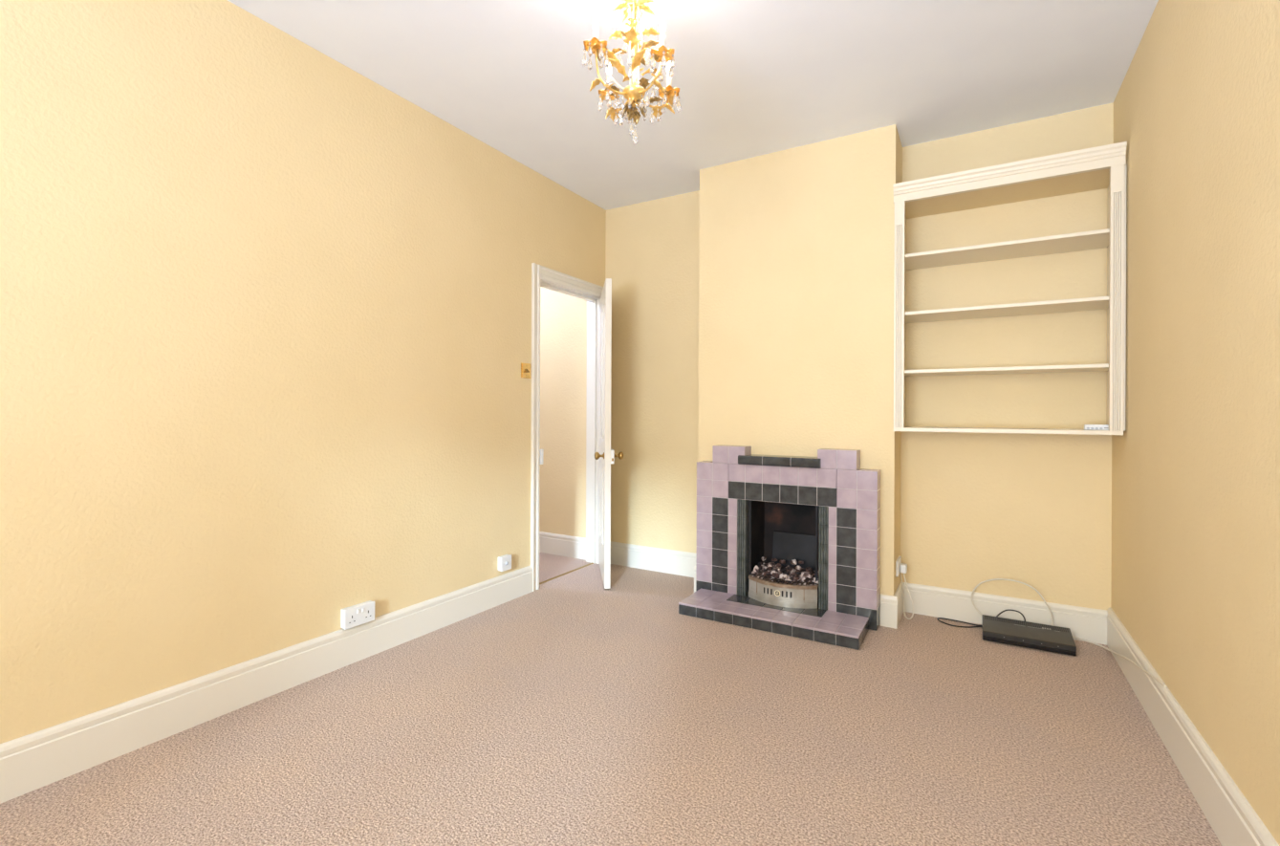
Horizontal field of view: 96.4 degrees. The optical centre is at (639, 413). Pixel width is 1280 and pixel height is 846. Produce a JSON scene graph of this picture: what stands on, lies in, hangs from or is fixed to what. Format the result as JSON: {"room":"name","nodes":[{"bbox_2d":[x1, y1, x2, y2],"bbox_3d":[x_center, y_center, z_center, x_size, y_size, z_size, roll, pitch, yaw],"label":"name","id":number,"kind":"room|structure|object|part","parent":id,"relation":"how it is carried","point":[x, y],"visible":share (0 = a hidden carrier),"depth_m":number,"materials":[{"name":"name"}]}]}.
{"room":"living room","nodes":[
{"label":"living room","id":0,"kind":"room"},
{"bbox_2d":[0,0,606,743],"bbox_3d":[-1.711,-0.221,2.097,0.120,2.727,5.485,0,0,30],"label":"wall","id":1,"kind":"structure","parent":0,"point":[266,310],"depth_m":2.20,"materials":[{"name":"beige paint"}]},
{"bbox_2d":[0,564,532,803],"bbox_3d":[-1.871,1.058,1.697,0.019,0.168,4.638,0,0,30],"label":"baseboard","id":2,"kind":"structure","parent":1,"relation":"attached to","point":[33,761],"depth_m":2.16,"materials":[{"name":"white paint"}]},
{"bbox_2d":[340,600,374,629],"bbox_3d":[-1.302,0.927,2.643,0.042,0.090,0.152,0,0,30],"label":"power socket","id":3,"kind":"object","parent":1,"relation":"attached to","point":[362,613],"visible":1,"depth_m":2.62,"materials":[{"name":"white plastic"}]},
{"bbox_2d":[498,554,511,571],"bbox_3d":[-0.818,0.902,3.465,0.046,0.088,0.084,0,0,30],"label":"socket","id":4,"kind":"object","parent":1,"relation":"attached to","point":[504,561],"visible":1,"depth_m":3.45,"materials":[{"name":"white plastic"}]},
{"bbox_2d":[520,362,530,378],"bbox_3d":[-0.717,-0.275,3.642,0.032,0.096,0.086,0,0,30],"label":"light switch","id":5,"kind":"object","parent":1,"relation":"attached to","point":[525,367],"visible":1,"depth_m":3.64,"materials":[{"name":"gold metal"}]},
{"bbox_2d":[530,262,603,591],"bbox_3d":[-0.536,0.088,4.090,0.154,2.120,0.846,0,0,30],"label":"door frame","id":6,"kind":"structure","parent":1,"relation":"in","point":[542,276],"depth_m":4.16,"materials":[{"name":"white paint"}]},
{"bbox_2d":[594,278,623,588],"bbox_3d":[-0.240,0.128,4.053,0.192,2.018,0.678,0,0,-7],"label":"panelled door","id":7,"kind":"structure","parent":6,"relation":"attached to","point":[606,456],"depth_m":3.72,"materials":[{"name":"white paint"}]},
{"bbox_3d":[-0.269,0.277,3.774,0.065,0.054,0.054,0,0,-7],"label":"door knob","id":8,"kind":"part","parent":7,"relation":"part of","materials":[{"name":"gold metal"}]},
{"bbox_3d":[-0.271,0.634,4.188,0.034,0.570,0.192,0,0,-7],"label":"panel moulding","id":9,"kind":"part","parent":7,"relation":"part of","materials":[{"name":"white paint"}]},
{"bbox_3d":[-0.267,-0.291,4.188,0.034,0.960,0.192,0,0,-7],"label":"panel moulding","id":10,"kind":"part","parent":7,"relation":"part of","materials":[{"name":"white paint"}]},
{"bbox_3d":[-0.231,-0.291,3.909,0.034,0.960,0.192,0,0,-7],"label":"panel moulding","id":11,"kind":"part","parent":7,"relation":"part of","materials":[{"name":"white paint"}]},
{"bbox_3d":[-0.235,0.634,3.909,0.034,0.570,0.192,0,0,-7],"label":"panel moulding","id":12,"kind":"part","parent":7,"relation":"part of","materials":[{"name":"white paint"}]},
{"bbox_3d":[-0.251,0.128,4.048,0.040,2.018,0.664,0,0,-7],"label":"door","id":13,"kind":"part","parent":7,"relation":"part of","materials":[{"name":"white paint"}]},
{"bbox_3d":[-0.143,0.277,3.790,0.065,0.054,0.054,0,0,-7],"label":"door knob","id":14,"kind":"part","parent":7,"relation":"part of","materials":[{"name":"gold metal"}]},
{"bbox_2d":[0,552,1221,845],"bbox_3d":[-1.083,1.175,1.708,5.013,0.060,5.755,0,0,30],"label":"floor","id":15,"kind":"structure","parent":0,"point":[572,710],"depth_m":1.95,"materials":[{"name":"carpet"}]},
{"bbox_2d":[539,562,593,584],"bbox_3d":[-0.540,1.145,4.099,0.025,0.005,0.718,0,0,30],"label":"threshold strip","id":16,"kind":"object","parent":15,"relation":"on","point":[544,581],"visible":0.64,"depth_m":4.09,"materials":[{"name":"gold metal"}]},
{"bbox_2d":[678,588,868,650],"bbox_3d":[0.723,1.119,3.173,0.981,0.068,0.310,0,0,30],"label":"tiled hearth","id":17,"kind":"object","parent":15,"relation":"on","point":[830,627],"visible":0.98,"depth_m":3.07,"materials":[{"name":"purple tile"}]},
{"bbox_2d":[748,574,818,608],"bbox_3d":[0.850,1.018,3.355,0.400,0.135,0.288,0,0,30],"label":"basket","id":18,"kind":"object","parent":17,"relation":"on","point":[769,592],"visible":1,"depth_m":3.23,"materials":[{"name":"silver metal"}]},
{"bbox_3d":[0.803,1.024,3.274,0.400,0.098,0.081,0,0,30],"label":"panel","id":19,"kind":"part","parent":18,"relation":"part of","materials":[{"name":"silver metal"}]},
{"bbox_2d":[751,556,818,585],"bbox_3d":[0.885,0.932,3.401,0.404,0.104,0.250,0,0,30],"label":"coals","id":20,"kind":"object","parent":18,"relation":"in","point":[797,574],"visible":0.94,"depth_m":3.38},
{"bbox_2d":[695,445,880,630],"bbox_3d":[0.894,0.676,3.455,1.053,0.955,0.396,0,0,30],"label":"fireplace surround","id":21,"kind":"object","parent":15,"relation":"on","point":[822,511],"visible":0.94,"depth_m":3.33,"materials":[{"name":"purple tile"}]},
{"bbox_3d":[0.662,0.803,3.432,0.010,0.568,0.010,0,0,30],"label":"opening trim","id":22,"kind":"part","parent":21,"relation":"part of","materials":[{"name":"metal"}]},
{"bbox_2d":[737,454,821,468],"bbox_3d":[0.824,0.275,3.347,0.478,0.054,0.138,0,0,30],"label":"mantel shelf","id":23,"kind":"object","parent":21,"relation":"attached to","point":[745,461],"depth_m":3.30,"materials":[{"name":"grey tile"}]},
{"bbox_3d":[0.961,0.896,3.566,0.275,0.298,0.049,0,0,30],"label":"fireback plate","id":24,"kind":"part","parent":21,"relation":"part of","materials":[{"name":"metal"}]},
{"bbox_3d":[0.999,0.804,3.234,0.010,0.568,0.010,0,0,30],"label":"opening trim","id":25,"kind":"part","parent":21,"relation":"part of","materials":[{"name":"metal"}]},
{"bbox_2d":[936,617,982,628],"bbox_3d":[1.763,1.150,3.134,0.242,0.012,0.103,0,0,30],"label":"cable","id":26,"kind":"object","parent":15,"relation":"on","point":[977,625],"visible":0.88,"depth_m":3.13,"materials":[{"name":"black plastic"}]},
{"bbox_2d":[971,578,1053,625],"bbox_3d":[1.978,1.020,3.052,0.368,0.274,0.015,0,0,31],"label":"cable","id":27,"kind":"object","parent":15,"relation":"on","point":[979,612],"visible":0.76,"depth_m":3.06,"materials":[{"name":"beige plastic"}]},
{"bbox_2d":[982,614,1076,655],"bbox_3d":[1.967,1.124,2.914,0.382,0.069,0.222,0,0,30],"label":"box","id":28,"kind":"object","parent":15,"relation":"on","point":[1007,631],"visible":1,"depth_m":2.87,"materials":[{"name":"black plastic"}]},
{"bbox_2d":[996,609,1025,621],"bbox_3d":[1.973,1.082,3.052,0.148,0.076,0.012,0,0,30],"label":"cable","id":29,"kind":"object","parent":28,"relation":"attached to","point":[1005,610],"visible":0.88,"depth_m":3.05,"materials":[{"name":"black plastic"}]},
{"bbox_3d":[1.914,1.143,2.823,0.378,0.020,0.012,0,0,30],"label":"panel","id":30,"kind":"part","parent":28,"relation":"part of","materials":[{"name":"black plastic"}]},
{"bbox_2d":[1072,635,1167,687],"bbox_3d":[2.090,1.061,2.461,0.145,0.192,0.958,0,0,19],"label":"cable","id":31,"kind":"object","parent":15,"relation":"on","point":[1110,650],"visible":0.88,"depth_m":2.46,"materials":[{"name":"beige plastic"}]},
{"bbox_2d":[227,0,1158,210],"bbox_3d":[-1.071,-1.622,1.708,5.013,0.080,5.755,0,0,30],"label":"ceiling","id":32,"kind":"structure","parent":0,"point":[753,77],"depth_m":2.60,"materials":[{"name":"paint"}]},
{"bbox_2d":[581,0,681,144],"bbox_3d":[-0.019,-1.236,1.899,0.296,0.682,0.299,0,0,9],"label":"chandelier","id":33,"kind":"object","parent":32,"relation":"hanging from","point":[634,94],"visible":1,"depth_m":1.88,"materials":[{"name":"gold metal"}]},
{"bbox_3d":[-0.140,-1.252,1.809,0.021,0.056,0.020,0,0,30],"label":"bulb","id":34,"kind":"part","parent":33,"relation":"part of","materials":[{"name":"beige glass"}]},
{"bbox_3d":[-0.109,-1.216,2.019,0.021,0.056,0.020,0,0,30],"label":"bulb","id":35,"kind":"part","parent":33,"relation":"part of","materials":[{"name":"beige glass"}]},
{"bbox_3d":[-0.086,-1.104,1.850,0.144,0.127,0.008,0,0,-36],"label":"arm","id":36,"kind":"part","parent":33,"relation":"part of","materials":[{"name":"gold metal"}]},
{"bbox_3d":[-0.020,-1.208,1.899,0.076,0.385,0.076,0,0,30],"label":"stem","id":37,"kind":"part","parent":33,"relation":"part of","materials":[{"name":"gold metal"}]},
{"bbox_3d":[0.028,-1.081,1.833,0.008,0.082,0.144,0,0,-36],"label":"arm","id":38,"kind":"part","parent":33,"relation":"part of","materials":[{"name":"gold metal"}]},
{"bbox_3d":[0.045,-1.081,1.948,0.144,0.082,0.008,0,0,-37],"label":"arm","id":39,"kind":"part","parent":33,"relation":"part of","materials":[{"name":"gold metal"}]},
{"bbox_3d":[0.070,-1.206,1.778,0.021,0.056,0.020,0,0,30],"label":"bulb","id":40,"kind":"part","parent":33,"relation":"part of","materials":[{"name":"beige glass"}]},
{"bbox_3d":[0.101,-1.206,1.988,0.021,0.056,0.020,0,0,30],"label":"bulb","id":41,"kind":"part","parent":33,"relation":"part of","materials":[{"name":"beige glass"}]},
{"bbox_2d":[697,124,902,595],"bbox_3d":[0.959,-0.209,3.530,1.163,2.727,0.311,0,0,30],"label":"wall","id":42,"kind":"structure","parent":0,"point":[796,245],"depth_m":3.34,"materials":[{"name":"beige paint"}]},
{"bbox_2d":[694,565,696,592],"bbox_3d":[0.376,1.068,3.677,0.057,0.168,0.019,0,0,30],"label":"baseboard","id":43,"kind":"structure","parent":42,"relation":"attached to","point":[695,567],"depth_m":3.68,"materials":[{"name":"white paint"}]},
{"bbox_2d":[879,593,897,629],"bbox_3d":[1.350,1.072,3.106,0.086,0.168,0.019,0,0,30],"label":"baseboard","id":44,"kind":"structure","parent":42,"relation":"attached to","point":[888,604],"depth_m":3.10,"materials":[{"name":"white paint"}]},
{"bbox_2d":[893,582,903,626],"bbox_3d":[1.458,1.072,3.223,0.019,0.168,0.291,0,0,30],"label":"baseboard","id":45,"kind":"structure","parent":42,"relation":"attached to","point":[899,593],"depth_m":3.21,"materials":[{"name":"white paint"}]},
{"bbox_2d":[895,555,901,576],"bbox_3d":[1.465,0.861,3.236,0.016,0.086,0.148,0,0,30],"label":"power socket","id":46,"kind":"object","parent":42,"relation":"attached to","point":[899,560],"visible":0.94,"depth_m":3.18,"materials":[{"name":"white plastic"}]},
{"bbox_2d":[899,563,913,619],"bbox_3d":[1.497,1.004,3.248,0.060,0.304,0.103,0,0,-10],"label":"plug","id":47,"kind":"object","parent":46,"relation":"attached to","point":[902,567],"visible":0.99,"depth_m":3.23,"materials":[{"name":"white plastic"}]},
{"bbox_2d":[539,102,1113,609],"bbox_3d":[0.297,-0.212,4.168,4.893,2.727,0.120,0,0,30],"label":"wall","id":48,"kind":"structure","parent":0,"point":[1032,509],"depth_m":3.23,"materials":[{"name":"beige paint"}]},
{"bbox_2d":[610,541,696,577],"bbox_3d":[0.121,1.067,4.187,0.936,0.168,0.019,0,0,30],"label":"baseboard","id":49,"kind":"structure","parent":48,"relation":"attached to","point":[651,558],"depth_m":4.19,"materials":[{"name":"white paint"}]},
{"bbox_2d":[900,582,1107,645],"bbox_3d":[1.948,1.074,3.116,0.972,0.168,0.019,0,0,30],"label":"baseboard","id":50,"kind":"structure","parent":48,"relation":"attached to","point":[1090,624],"depth_m":3.11,"materials":[{"name":"white paint"}]},
{"bbox_2d":[892,141,1127,434],"bbox_3d":[1.864,-0.566,2.969,0.974,1.323,0.362,0,0,30],"label":"wall shelf unit","id":51,"kind":"object","parent":48,"relation":"attached to","point":[1104,166],"visible":1,"depth_m":2.87,"materials":[{"name":"beige paint"}]},
{"bbox_3d":[1.878,-0.225,2.990,0.926,0.018,0.311,0,0,30],"label":"shelf","id":52,"kind":"part","parent":51,"relation":"part of","materials":[{"name":"beige paint"}]},
{"bbox_3d":[1.879,-0.538,2.990,0.926,0.018,0.311,0,0,30],"label":"shelf","id":53,"kind":"part","parent":51,"relation":"part of","materials":[{"name":"beige paint"}]},
{"bbox_3d":[1.881,-0.849,2.990,0.926,0.018,0.311,0,0,30],"label":"shelf","id":54,"kind":"part","parent":51,"relation":"part of","materials":[{"name":"beige paint"}]},
{"bbox_3d":[1.784,-1.181,2.837,0.966,0.093,0.050,0,0,30],"label":"cornice","id":55,"kind":"part","parent":51,"relation":"part of","materials":[{"name":"beige paint"}]},
{"bbox_2d":[1084,424,1108,430],"bbox_3d":[2.144,0.063,2.683,0.096,0.026,0.034,0,0,29],"label":"splitter","id":56,"kind":"object","parent":51,"relation":"on","point":[1086,426],"visible":0.94,"depth_m":2.67,"materials":[{"name":"white plastic"}]},
{"bbox_2d":[1111,0,1279,845],"bbox_3d":[1.071,-0.209,0.534,0.120,2.727,5.605,0,0,30],"label":"wall","id":57,"kind":"structure","parent":0,"point":[1196,459],"depth_m":1.69,"materials":[{"name":"beige paint"}]},
{"bbox_2d":[1106,607,1279,845],"bbox_3d":[0.976,1.062,0.518,0.019,0.185,5.485,0,0,30],"label":"baseboard","id":58,"kind":"structure","parent":57,"relation":"attached to","point":[1228,813],"depth_m":1.76,"materials":[{"name":"white paint"}]},
{"bbox_3d":[-1.738,-0.221,3.852,1.702,2.727,2.485,0,0,30],"label":"wall","id":59,"kind":"structure","parent":0,"visible":0},
{"bbox_2d":[539,531,585,560],"bbox_3d":[-1.077,1.061,4.890,1.602,0.168,0.019,0,0,30],"label":"baseboard","id":60,"kind":"structure","parent":59,"relation":"attached to","point":[574,547],"depth_m":4.61,"materials":[{"name":"white paint"}]}
]}

